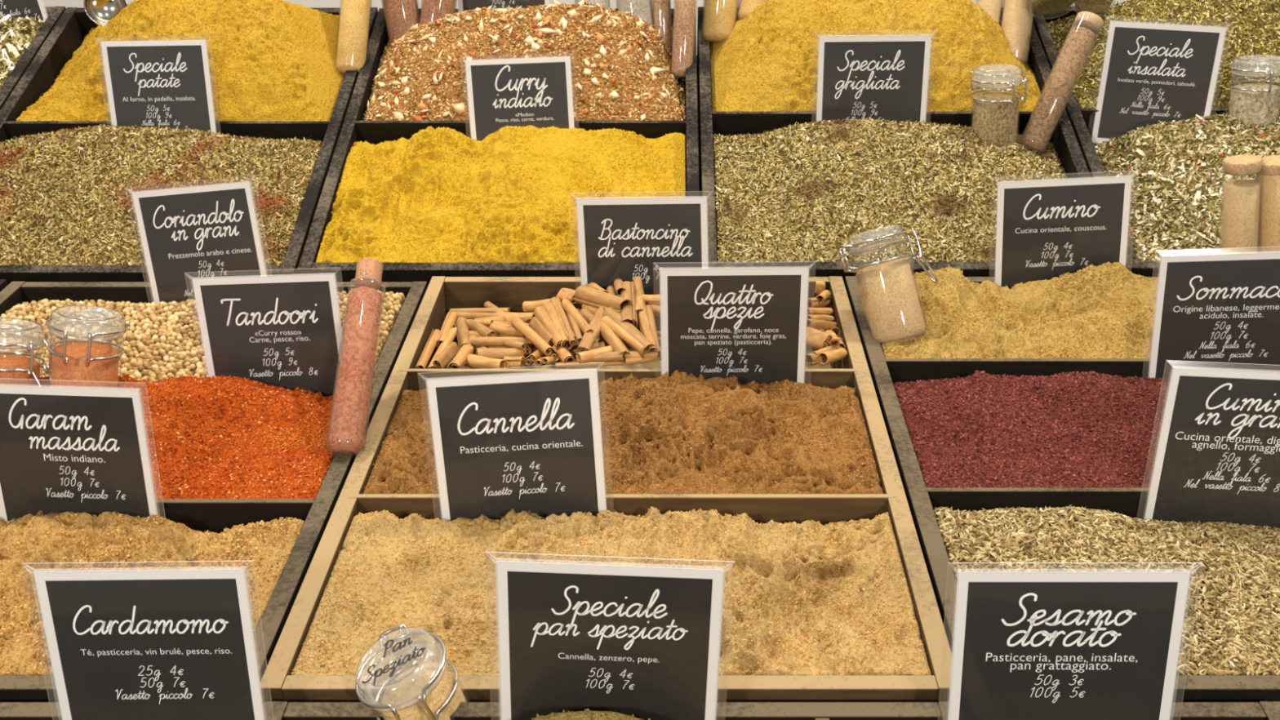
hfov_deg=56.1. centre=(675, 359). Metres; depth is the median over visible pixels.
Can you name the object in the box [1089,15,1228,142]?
price sign
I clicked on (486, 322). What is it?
cinnamon stick
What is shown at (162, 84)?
price sign
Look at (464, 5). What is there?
price sign
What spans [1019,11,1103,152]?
vial
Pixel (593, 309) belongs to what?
cinnamon stick
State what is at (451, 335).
cinnamon stick
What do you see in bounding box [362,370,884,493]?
powder
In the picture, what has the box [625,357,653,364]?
cinnamon stick
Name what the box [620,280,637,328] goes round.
cinnamon stick
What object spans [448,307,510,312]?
cinnamon stick
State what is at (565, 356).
cinnamon stick
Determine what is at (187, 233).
price sign
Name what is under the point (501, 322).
cinnamon stick
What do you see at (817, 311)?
cinnamon stick
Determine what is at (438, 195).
powder
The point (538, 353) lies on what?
cinnamon stick
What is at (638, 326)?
cinnamon stick
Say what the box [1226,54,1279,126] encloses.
jar
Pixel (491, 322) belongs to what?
cinnamon stick
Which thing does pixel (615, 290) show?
cinnamon stick
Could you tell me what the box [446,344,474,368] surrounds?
cinnamon stick
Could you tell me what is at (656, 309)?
cinnamon stick
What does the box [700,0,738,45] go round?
vial
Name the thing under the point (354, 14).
vial
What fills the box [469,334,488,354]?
cinnamon stick
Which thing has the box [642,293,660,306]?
cinnamon stick
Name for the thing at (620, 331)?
cinnamon stick
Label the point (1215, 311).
price sign
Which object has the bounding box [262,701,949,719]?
tray
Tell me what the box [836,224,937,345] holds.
jar
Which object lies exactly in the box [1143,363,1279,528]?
price sign
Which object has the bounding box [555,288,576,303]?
cinnamon stick
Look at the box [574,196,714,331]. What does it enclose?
price sign
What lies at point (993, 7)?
vial
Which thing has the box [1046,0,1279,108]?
dried herbs
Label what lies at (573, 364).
cinnamon stick
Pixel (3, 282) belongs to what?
tray
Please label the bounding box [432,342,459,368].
cinnamon stick
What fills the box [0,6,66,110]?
tray
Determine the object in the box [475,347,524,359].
cinnamon stick
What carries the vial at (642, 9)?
on the spice mix at (621, 71)
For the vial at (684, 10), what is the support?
on the spice mix at (621, 71)
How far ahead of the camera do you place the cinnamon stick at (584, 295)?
0.91 m
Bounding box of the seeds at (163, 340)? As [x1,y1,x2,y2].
[0,289,405,381]
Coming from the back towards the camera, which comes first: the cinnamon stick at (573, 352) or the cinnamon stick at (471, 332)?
the cinnamon stick at (471, 332)
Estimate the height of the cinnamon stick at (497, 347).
0.012 m
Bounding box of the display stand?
[696,55,700,197]
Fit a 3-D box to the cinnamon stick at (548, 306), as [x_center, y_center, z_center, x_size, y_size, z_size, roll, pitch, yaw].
[-0.089,-0.026,0.908,0.010,0.012,0.081,-7,26,-15]
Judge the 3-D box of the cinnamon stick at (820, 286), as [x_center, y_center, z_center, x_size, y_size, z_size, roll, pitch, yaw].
[0.119,-0.059,0.983,0.008,0.012,0.007,2,25,5]
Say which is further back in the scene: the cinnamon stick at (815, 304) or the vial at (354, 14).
the vial at (354, 14)
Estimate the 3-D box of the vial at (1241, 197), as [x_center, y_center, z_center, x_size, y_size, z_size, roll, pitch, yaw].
[0.444,-0.103,0.945,0.044,0.115,0.029,6,26,13]
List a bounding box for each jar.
[0,317,52,386]
[45,305,128,389]
[83,0,128,26]
[355,623,469,719]
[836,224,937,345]
[968,63,1026,146]
[1027,0,1078,18]
[1071,0,1115,15]
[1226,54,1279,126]
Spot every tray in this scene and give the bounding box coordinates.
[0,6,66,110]
[0,7,377,284]
[0,279,8,291]
[0,281,427,702]
[0,702,62,719]
[260,275,951,705]
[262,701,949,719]
[297,8,699,286]
[697,6,1091,284]
[844,275,1279,702]
[1032,6,1229,276]
[1169,701,1279,719]
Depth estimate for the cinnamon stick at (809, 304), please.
0.95 m
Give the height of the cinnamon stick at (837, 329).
0.011 m
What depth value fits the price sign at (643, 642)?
0.54 m
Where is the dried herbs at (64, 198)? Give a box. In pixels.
[0,124,322,265]
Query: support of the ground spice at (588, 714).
on the tray at (273, 710)
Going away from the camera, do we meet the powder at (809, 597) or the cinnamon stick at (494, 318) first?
the powder at (809, 597)
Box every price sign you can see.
[0,0,47,20]
[0,378,160,521]
[25,560,265,719]
[98,39,221,133]
[124,175,266,303]
[191,274,342,396]
[426,361,613,520]
[457,0,549,12]
[459,53,578,141]
[495,559,735,719]
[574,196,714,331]
[653,262,815,385]
[811,31,932,122]
[947,566,1191,719]
[995,169,1138,288]
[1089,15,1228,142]
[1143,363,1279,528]
[1145,247,1279,379]
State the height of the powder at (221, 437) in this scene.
0.083 m
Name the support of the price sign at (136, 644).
on the tray at (8, 710)
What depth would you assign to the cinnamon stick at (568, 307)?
0.90 m
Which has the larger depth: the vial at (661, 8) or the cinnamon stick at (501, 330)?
the vial at (661, 8)
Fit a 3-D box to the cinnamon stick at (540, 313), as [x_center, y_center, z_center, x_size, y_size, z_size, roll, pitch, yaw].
[-0.094,-0.024,0.907,0.010,0.013,0.076,-8,26,-17]
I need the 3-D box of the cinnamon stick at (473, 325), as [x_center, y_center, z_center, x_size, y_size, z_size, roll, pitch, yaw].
[-0.151,-0.022,0.932,0.010,0.010,0.032,-19,31,-35]
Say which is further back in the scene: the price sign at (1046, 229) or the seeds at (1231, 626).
the price sign at (1046, 229)
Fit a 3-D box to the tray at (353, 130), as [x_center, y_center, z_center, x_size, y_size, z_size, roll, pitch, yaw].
[-0.147,-0.204,1.162,0.337,0.211,0.402,0,25,0]
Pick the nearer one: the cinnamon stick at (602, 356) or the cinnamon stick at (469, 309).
the cinnamon stick at (602, 356)
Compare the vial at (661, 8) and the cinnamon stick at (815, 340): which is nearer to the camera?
the cinnamon stick at (815, 340)
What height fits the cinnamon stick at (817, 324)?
0.018 m
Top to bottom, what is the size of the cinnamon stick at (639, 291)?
0.019 m
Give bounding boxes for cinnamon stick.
[414,328,439,368]
[426,327,457,368]
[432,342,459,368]
[435,311,457,348]
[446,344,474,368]
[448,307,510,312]
[453,311,496,322]
[454,316,471,349]
[465,354,507,368]
[466,319,493,327]
[466,319,497,337]
[468,330,494,337]
[468,336,533,347]
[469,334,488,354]
[474,315,534,323]
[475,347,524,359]
[483,301,511,322]
[488,323,524,337]
[490,321,512,326]
[492,346,529,355]
[493,320,530,327]
[495,311,533,323]
[502,355,525,368]
[503,340,531,354]
[510,315,559,361]
[522,298,551,311]
[524,348,544,365]
[528,316,552,346]
[530,344,546,356]
[533,306,568,349]
[534,355,555,367]
[542,301,573,351]
[549,297,575,344]
[551,344,575,363]
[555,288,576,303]
[555,295,582,346]
[555,360,623,368]
[561,298,595,341]
[568,348,583,359]
[573,285,632,313]
[575,351,624,361]
[576,333,628,348]
[576,345,613,364]
[577,306,604,351]
[578,308,594,324]
[582,304,598,314]
[585,284,598,289]
[589,282,608,293]
[590,341,605,350]
[599,317,631,362]
[600,315,648,354]
[602,306,656,358]
[606,277,626,297]
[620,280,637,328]
[624,351,660,361]
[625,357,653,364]
[629,275,645,305]
[635,295,644,313]
[636,321,641,333]
[637,303,658,353]
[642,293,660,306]
[645,304,661,356]
[651,304,660,316]
[656,330,661,343]
[804,345,842,366]
[805,326,832,349]
[806,315,834,321]
[806,319,836,331]
[807,296,831,307]
[807,302,828,307]
[807,307,833,315]
[808,343,842,359]
[814,280,825,293]
[815,289,831,303]
[816,347,847,365]
[824,329,839,348]
[830,327,840,337]
[837,336,845,348]
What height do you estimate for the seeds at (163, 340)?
0.071 m
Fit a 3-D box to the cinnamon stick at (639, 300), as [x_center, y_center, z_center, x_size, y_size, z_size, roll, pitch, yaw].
[-0.028,-0.042,0.905,0.008,0.005,0.031,0,25,-1]
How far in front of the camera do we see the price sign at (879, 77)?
1.13 m
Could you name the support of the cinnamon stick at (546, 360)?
in the tray at (442, 294)
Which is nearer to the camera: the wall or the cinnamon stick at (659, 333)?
the cinnamon stick at (659, 333)
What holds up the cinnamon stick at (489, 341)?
in the tray at (442, 294)
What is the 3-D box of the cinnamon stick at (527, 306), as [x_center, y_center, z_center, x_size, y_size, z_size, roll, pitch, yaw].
[-0.109,-0.044,0.961,0.029,0.016,0.010,12,28,24]
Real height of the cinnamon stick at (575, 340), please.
0.008 m
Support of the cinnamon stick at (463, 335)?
in the tray at (442, 294)
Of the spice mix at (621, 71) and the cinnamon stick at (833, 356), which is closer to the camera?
the cinnamon stick at (833, 356)
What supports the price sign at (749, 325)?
on the powder at (680, 433)
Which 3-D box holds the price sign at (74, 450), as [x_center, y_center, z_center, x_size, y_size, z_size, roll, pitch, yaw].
[-0.352,0.067,0.700,0.106,0.117,0.014,1,25,3]
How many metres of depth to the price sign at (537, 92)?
1.13 m
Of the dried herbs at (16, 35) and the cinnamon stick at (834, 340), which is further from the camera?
the dried herbs at (16, 35)
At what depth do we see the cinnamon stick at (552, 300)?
0.91 m
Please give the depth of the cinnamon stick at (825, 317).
0.93 m
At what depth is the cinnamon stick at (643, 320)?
0.88 m
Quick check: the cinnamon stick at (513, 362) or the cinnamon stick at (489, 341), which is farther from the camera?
the cinnamon stick at (489, 341)
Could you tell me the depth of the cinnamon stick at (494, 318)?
0.95 m
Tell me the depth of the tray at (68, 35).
1.14 m
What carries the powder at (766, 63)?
in the tray at (1064, 140)
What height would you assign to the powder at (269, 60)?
0.159 m
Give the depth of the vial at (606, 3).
1.22 m
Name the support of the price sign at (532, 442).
on the powder at (809, 597)
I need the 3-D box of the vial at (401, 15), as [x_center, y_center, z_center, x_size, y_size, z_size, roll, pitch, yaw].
[-0.287,-0.388,1.240,0.038,0.140,0.091,-10,27,-21]
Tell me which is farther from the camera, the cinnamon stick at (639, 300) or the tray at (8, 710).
the cinnamon stick at (639, 300)
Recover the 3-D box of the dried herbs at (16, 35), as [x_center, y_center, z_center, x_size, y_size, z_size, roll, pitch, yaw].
[-0.819,-0.279,1.224,0.320,0.128,0.210,0,25,0]
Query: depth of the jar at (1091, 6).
1.20 m
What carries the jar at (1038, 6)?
on the tray at (1064, 140)
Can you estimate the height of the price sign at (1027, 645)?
0.124 m
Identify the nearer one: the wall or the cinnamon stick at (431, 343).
the cinnamon stick at (431, 343)
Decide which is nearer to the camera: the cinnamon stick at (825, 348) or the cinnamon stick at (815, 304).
the cinnamon stick at (825, 348)
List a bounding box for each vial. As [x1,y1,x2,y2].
[324,257,386,456]
[334,0,372,73]
[381,0,420,44]
[418,0,457,25]
[574,0,610,8]
[615,0,653,26]
[652,0,672,48]
[670,0,697,80]
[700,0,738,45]
[736,0,768,19]
[976,0,1003,23]
[1000,0,1035,65]
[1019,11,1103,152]
[1219,154,1263,253]
[1256,155,1279,253]
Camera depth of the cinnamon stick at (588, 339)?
0.88 m
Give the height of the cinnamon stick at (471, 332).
0.009 m
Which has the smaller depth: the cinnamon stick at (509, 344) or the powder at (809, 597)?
the powder at (809, 597)
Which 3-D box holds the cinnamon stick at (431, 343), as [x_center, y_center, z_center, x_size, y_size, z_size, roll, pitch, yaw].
[-0.185,-0.007,0.900,0.008,0.011,0.075,0,25,-1]
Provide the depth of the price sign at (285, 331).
0.82 m
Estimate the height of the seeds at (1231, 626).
0.072 m
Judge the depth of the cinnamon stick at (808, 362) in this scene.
0.86 m
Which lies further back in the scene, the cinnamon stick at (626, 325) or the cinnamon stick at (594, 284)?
the cinnamon stick at (594, 284)
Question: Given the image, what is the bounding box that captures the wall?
[42,0,1129,55]
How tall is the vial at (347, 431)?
0.100 m
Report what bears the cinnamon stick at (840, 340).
in the tray at (442, 294)
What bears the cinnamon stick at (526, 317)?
in the tray at (442, 294)
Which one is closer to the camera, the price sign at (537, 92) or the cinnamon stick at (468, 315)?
the cinnamon stick at (468, 315)
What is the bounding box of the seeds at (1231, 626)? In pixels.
[933,504,1279,675]
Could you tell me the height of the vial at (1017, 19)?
0.134 m
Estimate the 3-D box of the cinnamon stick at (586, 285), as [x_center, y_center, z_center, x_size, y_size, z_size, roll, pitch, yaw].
[-0.067,-0.057,0.958,0.006,0.018,0.048,-5,25,-10]
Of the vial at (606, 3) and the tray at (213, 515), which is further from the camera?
the vial at (606, 3)
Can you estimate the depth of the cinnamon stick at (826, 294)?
0.96 m
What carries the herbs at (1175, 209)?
in the tray at (1082, 124)
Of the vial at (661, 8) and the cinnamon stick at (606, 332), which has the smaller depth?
the cinnamon stick at (606, 332)
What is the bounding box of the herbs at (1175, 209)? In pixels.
[1093,109,1279,261]
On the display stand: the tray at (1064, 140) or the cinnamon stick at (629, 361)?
the tray at (1064, 140)
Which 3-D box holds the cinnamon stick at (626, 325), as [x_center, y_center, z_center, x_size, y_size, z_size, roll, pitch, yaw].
[-0.034,-0.020,0.877,0.015,0.020,0.065,-13,28,-26]
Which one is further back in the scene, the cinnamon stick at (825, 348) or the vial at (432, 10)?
the vial at (432, 10)
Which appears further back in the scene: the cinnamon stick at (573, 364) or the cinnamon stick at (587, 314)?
the cinnamon stick at (587, 314)
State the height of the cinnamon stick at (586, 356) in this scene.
0.009 m
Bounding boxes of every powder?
[0,511,304,675]
[40,373,335,498]
[290,506,931,675]
[315,124,686,262]
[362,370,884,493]
[880,261,1159,358]
[893,370,1170,487]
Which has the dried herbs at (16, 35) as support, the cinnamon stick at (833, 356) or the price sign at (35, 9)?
the price sign at (35, 9)
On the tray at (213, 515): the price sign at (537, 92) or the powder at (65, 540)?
the powder at (65, 540)
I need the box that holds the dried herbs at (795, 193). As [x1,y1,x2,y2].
[712,117,1067,262]
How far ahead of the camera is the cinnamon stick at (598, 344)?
0.88 m
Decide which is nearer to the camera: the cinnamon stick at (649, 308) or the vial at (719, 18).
the cinnamon stick at (649, 308)
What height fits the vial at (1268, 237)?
0.115 m
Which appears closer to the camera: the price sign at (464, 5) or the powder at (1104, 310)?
the powder at (1104, 310)
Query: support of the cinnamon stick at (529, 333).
in the tray at (442, 294)
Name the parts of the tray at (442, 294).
panel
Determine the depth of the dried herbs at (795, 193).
1.06 m
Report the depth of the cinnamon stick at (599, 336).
0.90 m
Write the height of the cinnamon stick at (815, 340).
0.012 m
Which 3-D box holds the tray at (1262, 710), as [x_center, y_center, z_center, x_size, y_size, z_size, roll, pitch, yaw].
[0.215,0.233,0.506,0.148,0.074,0.185,0,25,0]
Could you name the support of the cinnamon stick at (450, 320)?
in the tray at (442, 294)
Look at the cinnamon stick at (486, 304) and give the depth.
0.97 m
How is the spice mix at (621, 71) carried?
in the tray at (353, 130)
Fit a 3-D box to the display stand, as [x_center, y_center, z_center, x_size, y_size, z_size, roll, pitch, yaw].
[-0.025,0.455,1.104,2.450,1.242,1.113,0,25,0]
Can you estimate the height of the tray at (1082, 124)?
0.212 m
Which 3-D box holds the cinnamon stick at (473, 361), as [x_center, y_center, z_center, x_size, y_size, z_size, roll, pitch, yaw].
[-0.137,0.003,0.871,0.036,0.015,0.010,18,30,33]
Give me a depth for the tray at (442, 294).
0.72 m
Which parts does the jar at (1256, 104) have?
glass lid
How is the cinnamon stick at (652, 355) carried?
in the tray at (442, 294)
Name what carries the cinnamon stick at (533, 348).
in the tray at (442, 294)
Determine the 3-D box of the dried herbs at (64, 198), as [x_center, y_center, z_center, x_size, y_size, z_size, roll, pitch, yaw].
[-0.484,-0.136,1.089,0.314,0.133,0.204,0,25,0]
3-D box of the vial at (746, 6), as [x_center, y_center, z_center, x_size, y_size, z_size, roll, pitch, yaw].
[0.092,-0.413,1.248,0.030,0.124,0.110,8,26,17]
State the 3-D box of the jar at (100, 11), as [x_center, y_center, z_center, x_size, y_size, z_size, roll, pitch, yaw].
[-0.575,-0.395,1.206,0.032,0.116,0.054,16,29,30]

